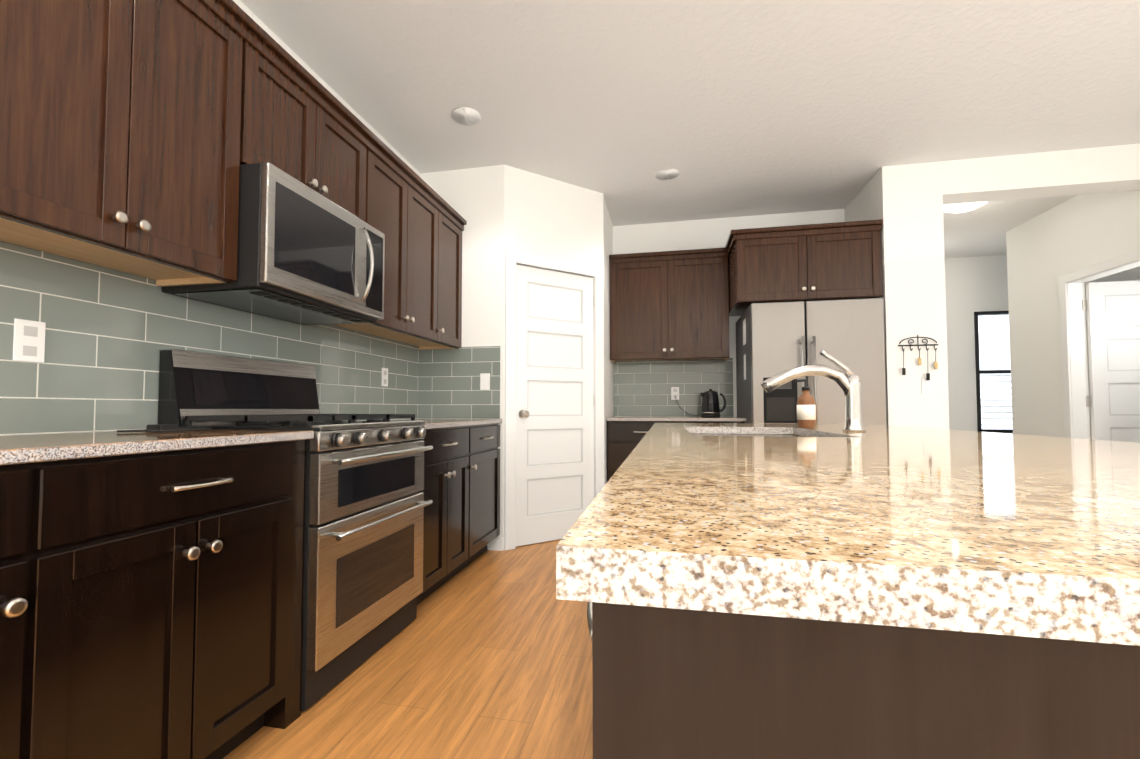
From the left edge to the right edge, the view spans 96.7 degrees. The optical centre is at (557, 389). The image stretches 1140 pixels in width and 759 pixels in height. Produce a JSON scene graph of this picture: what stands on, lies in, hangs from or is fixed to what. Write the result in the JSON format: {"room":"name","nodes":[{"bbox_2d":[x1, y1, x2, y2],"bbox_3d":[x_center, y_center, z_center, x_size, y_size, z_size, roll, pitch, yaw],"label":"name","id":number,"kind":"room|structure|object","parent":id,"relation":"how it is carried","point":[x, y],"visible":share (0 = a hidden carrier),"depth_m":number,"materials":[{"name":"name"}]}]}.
{"room":"kitchen","nodes":[
{"label":"kitchen","id":0,"kind":"room"},
{"bbox_2d":[8,0,419,434],"bbox_3d":[-1.816,-0.374,0.302,0.120,2.740,7.270,0,-2,12],"label":"wall","id":1,"kind":"structure","parent":0,"point":[261,24],"depth_m":2.62,"materials":[{"name":"white paint"}]},
{"bbox_2d":[0,0,267,286],"bbox_3d":[-1.337,-0.845,1.434,0.330,0.872,0.873,0,-2,12],"label":"upper cabinet","id":2,"kind":"object","parent":1,"relation":"attached to","point":[135,135],"depth_m":1.41,"materials":[{"name":"brown wood"}]},
{"bbox_2d":[0,241,419,434],"bbox_3d":[-1.373,-0.120,2.055,0.007,0.534,3.400,0,-2,12],"label":"tile backsplash","id":3,"kind":"structure","parent":1,"relation":"attached to","point":[110,333],"depth_m":1.70,"materials":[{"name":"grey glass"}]},
{"bbox_2d":[13,318,45,362],"bbox_3d":[-1.499,-0.139,1.439,0.006,0.118,0.072,0,-2,12],"label":"electrical outlet","id":4,"kind":"object","parent":3,"relation":"attached to","point":[29,341],"visible":1,"depth_m":1.44,"materials":[{"name":"white plastic"}]},
{"bbox_2d":[381,368,387,386],"bbox_3d":[-1.110,-0.082,3.257,0.006,0.118,0.072,0,-2,12],"label":"electrical outlet","id":5,"kind":"object","parent":3,"relation":"attached to","point":[384,381],"visible":1,"depth_m":3.25,"materials":[{"name":"white plastic"}]},
{"bbox_2d":[264,44,371,225],"bbox_3d":[-1.181,-1.030,2.172,0.330,0.447,0.747,0,-2,12],"label":"upper cabinet","id":6,"kind":"object","parent":1,"relation":"attached to","point":[308,138],"depth_m":2.12,"materials":[{"name":"brown wood"}]},
{"bbox_2d":[161,162,384,324],"bbox_3d":[-1.105,-0.553,2.137,0.499,0.439,0.742,0,-2,12],"label":"microwave","id":7,"kind":"object","parent":6,"relation":"attached to","point":[306,255],"visible":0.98,"depth_m":1.93,"materials":[{"name":"silver metal"}]},
{"bbox_2d":[332,140,443,343],"bbox_3d":[-1.020,-0.789,2.919,0.330,0.872,0.927,0,-2,12],"label":"upper cabinet","id":8,"kind":"object","parent":1,"relation":"attached to","point":[411,219],"depth_m":2.91,"materials":[{"name":"brown wood"}]},
{"bbox_2d":[411,208,463,347],"bbox_3d":[-0.900,-0.768,3.479,0.330,0.872,0.459,0,-2,12],"label":"upper cabinet","id":9,"kind":"object","parent":1,"relation":"attached to","point":[453,226],"depth_m":3.53,"materials":[{"name":"brown wood"}]},
{"bbox_2d":[223,539,592,758],"bbox_3d":[2.096,1.059,1.136,7.600,0.060,10.800,0,-2,12],"label":"floor","id":10,"kind":"structure","parent":0,"point":[487,654],"depth_m":1.81,"materials":[{"name":"wood"}]},
{"bbox_2d":[0,423,499,758],"bbox_3d":[-1.008,0.622,2.109,0.660,0.887,3.061,0,-2,12],"label":"base cabinet","id":11,"kind":"object","parent":10,"relation":"on","point":[151,605],"visible":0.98,"depth_m":1.19,"materials":[{"name":"brown wood"}]},
{"bbox_2d":[0,419,501,464],"bbox_3d":[-1.025,0.164,2.119,0.641,0.027,3.091,0,-2,12],"label":"countertop","id":12,"kind":"structure","parent":11,"relation":"on","point":[25,448],"depth_m":1.21,"materials":[{"name":"stone"}]},
{"bbox_2d":[117,424,211,431],"bbox_3d":[-1.234,0.120,1.587,0.214,0.019,0.226,0,-2,12],"label":"cord","id":13,"kind":"object","parent":12,"relation":"on","point":[162,427],"visible":1,"depth_m":1.63,"materials":[{"name":"black plastic"}]},
{"bbox_2d":[158,349,432,710],"bbox_3d":[-0.989,0.464,2.074,0.720,1.199,0.748,0,-2,12],"label":"range","id":14,"kind":"object","parent":10,"relation":"on","point":[365,503],"visible":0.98,"depth_m":1.89,"materials":[{"name":"silver metal"}]},
{"bbox_2d":[607,421,744,481],"bbox_3d":[0.995,0.706,4.340,1.087,0.887,0.644,0,-2,12],"label":"base cabinet","id":15,"kind":"object","parent":10,"relation":"on","point":[624,438],"visible":0.08,"depth_m":4.16,"materials":[{"name":"brown wood"}]},
{"bbox_2d":[606,417,745,421],"bbox_3d":[1.001,0.249,4.367,1.095,0.027,0.626,0,-2,12],"label":"countertop","id":16,"kind":"structure","parent":15,"relation":"on","point":[733,419],"depth_m":4.09,"materials":[{"name":"stone"}]},
{"bbox_2d":[700,389,725,416],"bbox_3d":[1.329,0.112,4.334,0.216,0.242,0.160,0,-2,12],"label":"kettle","id":17,"kind":"object","parent":16,"relation":"on","point":[710,404],"visible":1,"depth_m":4.28,"materials":[{"name":"black"}]},
{"bbox_2d":[736,298,886,424],"bbox_3d":[1.937,0.254,3.991,0.882,1.765,0.926,0,-2,12],"label":"fridge","id":18,"kind":"object","parent":10,"relation":"on","point":[773,338],"visible":0.46,"depth_m":3.63,"materials":[{"name":"grey metal"}]},
{"bbox_2d":[586,602,1139,758],"bbox_3d":[0.414,0.557,0.390,0.720,0.888,0.410,0,-2,12],"label":"base cabinet","id":19,"kind":"object","parent":10,"relation":"on","point":[670,683],"depth_m":0.25,"materials":[{"name":"brown wood"}]},
{"bbox_2d":[556,423,1139,645],"bbox_3d":[0.750,0.134,1.333,1.020,0.027,2.415,0,-2,12],"label":"countertop","id":20,"kind":"structure","parent":19,"relation":"on","point":[1036,536],"depth_m":0.29,"materials":[{"name":"stone"}]},
{"bbox_2d":[691,433,803,436],"bbox_3d":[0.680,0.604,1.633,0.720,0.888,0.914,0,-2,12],"label":"sink","id":21,"kind":"object","parent":20,"relation":"in","point":[694,434],"depth_m":1.89,"materials":[{"name":"silver metal"}]},
{"bbox_2d":[795,379,815,427],"bbox_3d":[0.931,0.050,1.904,0.067,0.183,0.064,0,-2,12],"label":"soap bottle","id":22,"kind":"object","parent":20,"relation":"on","point":[806,414],"visible":1,"depth_m":1.88,"materials":[{"name":"brown plastic"}]},
{"bbox_2d":[761,350,864,431],"bbox_3d":[0.809,0.002,1.615,0.302,0.257,0.062,0,-2,12],"label":"faucet","id":23,"kind":"object","parent":20,"relation":"on","point":[849,384],"visible":1,"depth_m":1.59,"materials":[{"name":"silver metal"}]},
{"bbox_2d":[420,165,504,536],"bbox_3d":[-0.690,-0.245,3.715,0.655,2.740,0.120,0,-2,12],"label":"wall","id":24,"kind":"structure","parent":0,"point":[473,198],"depth_m":3.65,"materials":[{"name":"white paint"}]},
{"bbox_2d":[420,346,499,418],"bbox_3d":[-0.700,-0.060,3.646,0.600,0.534,0.007,0,-2,12],"label":"tile backsplash","id":25,"kind":"structure","parent":24,"relation":"attached to","point":[449,378],"depth_m":3.64,"materials":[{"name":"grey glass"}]},
{"bbox_2d":[480,373,489,389],"bbox_3d":[-0.516,-0.059,3.598,0.072,0.118,0.007,0,-2,12],"label":"switch plate","id":26,"kind":"object","parent":25,"relation":"attached to","point":[484,381],"visible":1,"depth_m":3.60,"materials":[{"name":"white plastic"}]},
{"bbox_2d":[487,537,502,550],"bbox_3d":[-0.703,1.077,3.600,0.653,0.090,0.011,0,-2,12],"label":"baseboard","id":27,"kind":"structure","parent":24,"relation":"attached to","point":[496,543],"depth_m":3.52,"materials":[{"name":"white paint"}]},
{"bbox_2d":[503,165,602,549],"bbox_3d":[-0.038,-0.238,3.882,0.897,2.740,0.120,1,-3,-33],"label":"wall","id":28,"kind":"structure","parent":0,"point":[550,217],"depth_m":3.84,"materials":[{"name":"white paint"}]},
{"bbox_2d":[504,249,603,550],"bbox_3d":[-0.034,0.069,3.864,0.881,2.124,0.136,1,-3,-33],"label":"door frame","id":29,"kind":"structure","parent":28,"relation":"attached to","point":[513,259],"depth_m":3.64,"materials":[{"name":"white paint"}]},
{"bbox_2d":[515,265,594,546],"bbox_3d":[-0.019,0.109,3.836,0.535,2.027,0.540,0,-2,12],"label":"pantry door","id":30,"kind":"structure","parent":28,"relation":"in","point":[555,497],"depth_m":3.82,"materials":[{"name":"white paint"}]},
{"bbox_2d":[603,195,613,485],"bbox_3d":[0.414,-0.214,4.514,0.100,2.740,0.876,0,-2,12],"label":"wall","id":31,"kind":"structure","parent":0,"point":[608,362],"depth_m":4.32,"materials":[{"name":"white paint"}]},
{"bbox_2d":[240,0,1139,257],"bbox_3d":[2.096,-1.749,1.242,7.600,0.080,10.800,0,-2,12],"label":"ceiling","id":32,"kind":"structure","parent":0,"point":[731,108],"depth_m":2.77,"materials":[{"name":"white paint"}]},
{"bbox_2d":[451,107,480,124],"bbox_3d":[-0.548,-1.639,3.031,0.176,0.006,0.176,0,-2,12],"label":"recessed light","id":33,"kind":"object","parent":32,"relation":"in","point":[466,115],"visible":1,"depth_m":3.02,"materials":[{"name":"white paint"}]},
{"bbox_2d":[655,168,679,179],"bbox_3d":[0.820,-1.610,3.782,0.176,0.006,0.176,0,-2,12],"label":"recessed light","id":34,"kind":"object","parent":32,"relation":"in","point":[667,174],"visible":1,"depth_m":3.78,"materials":[{"name":"white paint"}]},
{"bbox_2d":[943,201,987,212],"bbox_3d":[3.431,-1.557,4.275,0.340,0.074,0.340,0,-2,12],"label":"light","id":35,"kind":"object","parent":32,"relation":"attached to","point":[958,208],"visible":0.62,"depth_m":4.25,"materials":[{"name":"white"}]},
{"bbox_2d":[613,209,844,416],"bbox_3d":[1.593,-0.209,4.648,2.151,2.740,0.120,0,-2,12],"label":"wall","id":36,"kind":"structure","parent":0,"point":[679,235],"depth_m":4.68,"materials":[{"name":"white paint"}]},
{"bbox_2d":[609,247,729,362],"bbox_3d":[0.988,-0.730,4.540,1.012,0.932,0.362,0,-2,12],"label":"upper cabinet","id":37,"kind":"object","parent":36,"relation":"attached to","point":[669,305],"visible":0.98,"depth_m":4.39,"materials":[{"name":"brown wood"}]},
{"bbox_2d":[613,358,733,416],"bbox_3d":[1.057,-0.020,4.690,1.079,0.534,0.007,0,-2,12],"label":"tile backsplash","id":38,"kind":"structure","parent":36,"relation":"attached to","point":[642,388],"depth_m":4.69,"materials":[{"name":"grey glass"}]},
{"bbox_2d":[671,387,678,399],"bbox_3d":[1.085,0.032,4.676,0.072,0.118,0.006,0,-2,12],"label":"electrical outlet","id":39,"kind":"object","parent":38,"relation":"attached to","point":[674,391],"visible":0.98,"depth_m":4.67,"materials":[{"name":"white plastic"}]},
{"bbox_2d":[725,219,882,315],"bbox_3d":[1.915,-0.935,4.133,1.045,0.552,0.798,0,-2,12],"label":"upper cabinet","id":40,"kind":"object","parent":36,"relation":"attached to","point":[826,261],"visible":0.96,"depth_m":3.77,"materials":[{"name":"brown wood"}]},
{"bbox_2d":[845,161,948,428],"bbox_3d":[2.618,-0.235,3.964,0.380,2.740,0.790,0,-2,12],"label":"wall","id":41,"kind":"structure","parent":0,"point":[904,203],"depth_m":3.60,"materials":[{"name":"white paint"}]},
{"bbox_2d":[898,335,938,379],"bbox_3d":[2.535,-0.228,3.551,0.250,0.325,0.037,0,-2,12],"label":"key rack","id":42,"kind":"object","parent":41,"relation":"attached to","point":[919,363],"visible":0.96,"depth_m":3.56,"materials":[{"name":"black metal"}]},
{"bbox_2d":[921,377,932,393],"bbox_3d":[2.594,-0.030,3.553,0.072,0.118,0.007,0,-2,12],"label":"switch plate","id":43,"kind":"object","parent":41,"relation":"attached to","point":[927,386],"visible":0.96,"depth_m":3.55,"materials":[{"name":"white plastic"}]},
{"bbox_2d":[945,255,1012,433],"bbox_3d":[4.985,-0.166,5.804,3.720,2.740,0.120,0,-2,12],"label":"wall","id":44,"kind":"structure","parent":0,"point":[976,284],"depth_m":5.80,"materials":[{"name":"white paint"}]},
{"bbox_2d":[974,311,1012,432],"bbox_3d":[5.343,-0.209,5.708,1.140,1.380,0.100,0,-2,12],"label":"window","id":45,"kind":"structure","parent":44,"relation":"in","point":[993,374],"depth_m":5.80,"materials":[{"name":"white glass"}]},
{"bbox_2d":[942,144,1139,204],"bbox_3d":[3.422,-1.502,3.538,1.390,0.240,0.200,0,-2,12],"label":"wall","id":46,"kind":"structure","parent":0,"point":[1106,169],"depth_m":3.48,"materials":[{"name":"white paint"}]},
{"bbox_2d":[1006,190,1139,436],"bbox_3d":[4.345,-0.226,4.198,0.120,2.740,1.570,0,-2,12],"label":"wall","id":47,"kind":"structure","parent":0,"point":[1046,249],"depth_m":4.48,"materials":[{"name":"white paint"}]},
{"bbox_2d":[1059,249,1139,438],"bbox_3d":[4.270,0.071,3.865,0.140,2.120,0.870,0,-2,12],"label":"door frame","id":48,"kind":"structure","parent":47,"relation":"attached to","point":[1073,306],"depth_m":4.23,"materials":[{"name":"white paint"}]},
{"bbox_2d":[1085,280,1139,442],"bbox_3d":[4.761,0.119,4.109,0.715,2.027,0.035,0,-2,12],"label":"hall door","id":49,"kind":"structure","parent":47,"relation":"in","point":[1113,322],"depth_m":4.15,"materials":[{"name":"white paint"}]},
{"bbox_2d":[1085,266,1139,438],"bbox_3d":[5.372,-0.207,4.720,1.670,2.740,0.120,0,-2,12],"label":"wall","id":50,"kind":"structure","parent":0,"point":[1132,274],"depth_m":4.71,"materials":[{"name":"white paint"}]}
]}

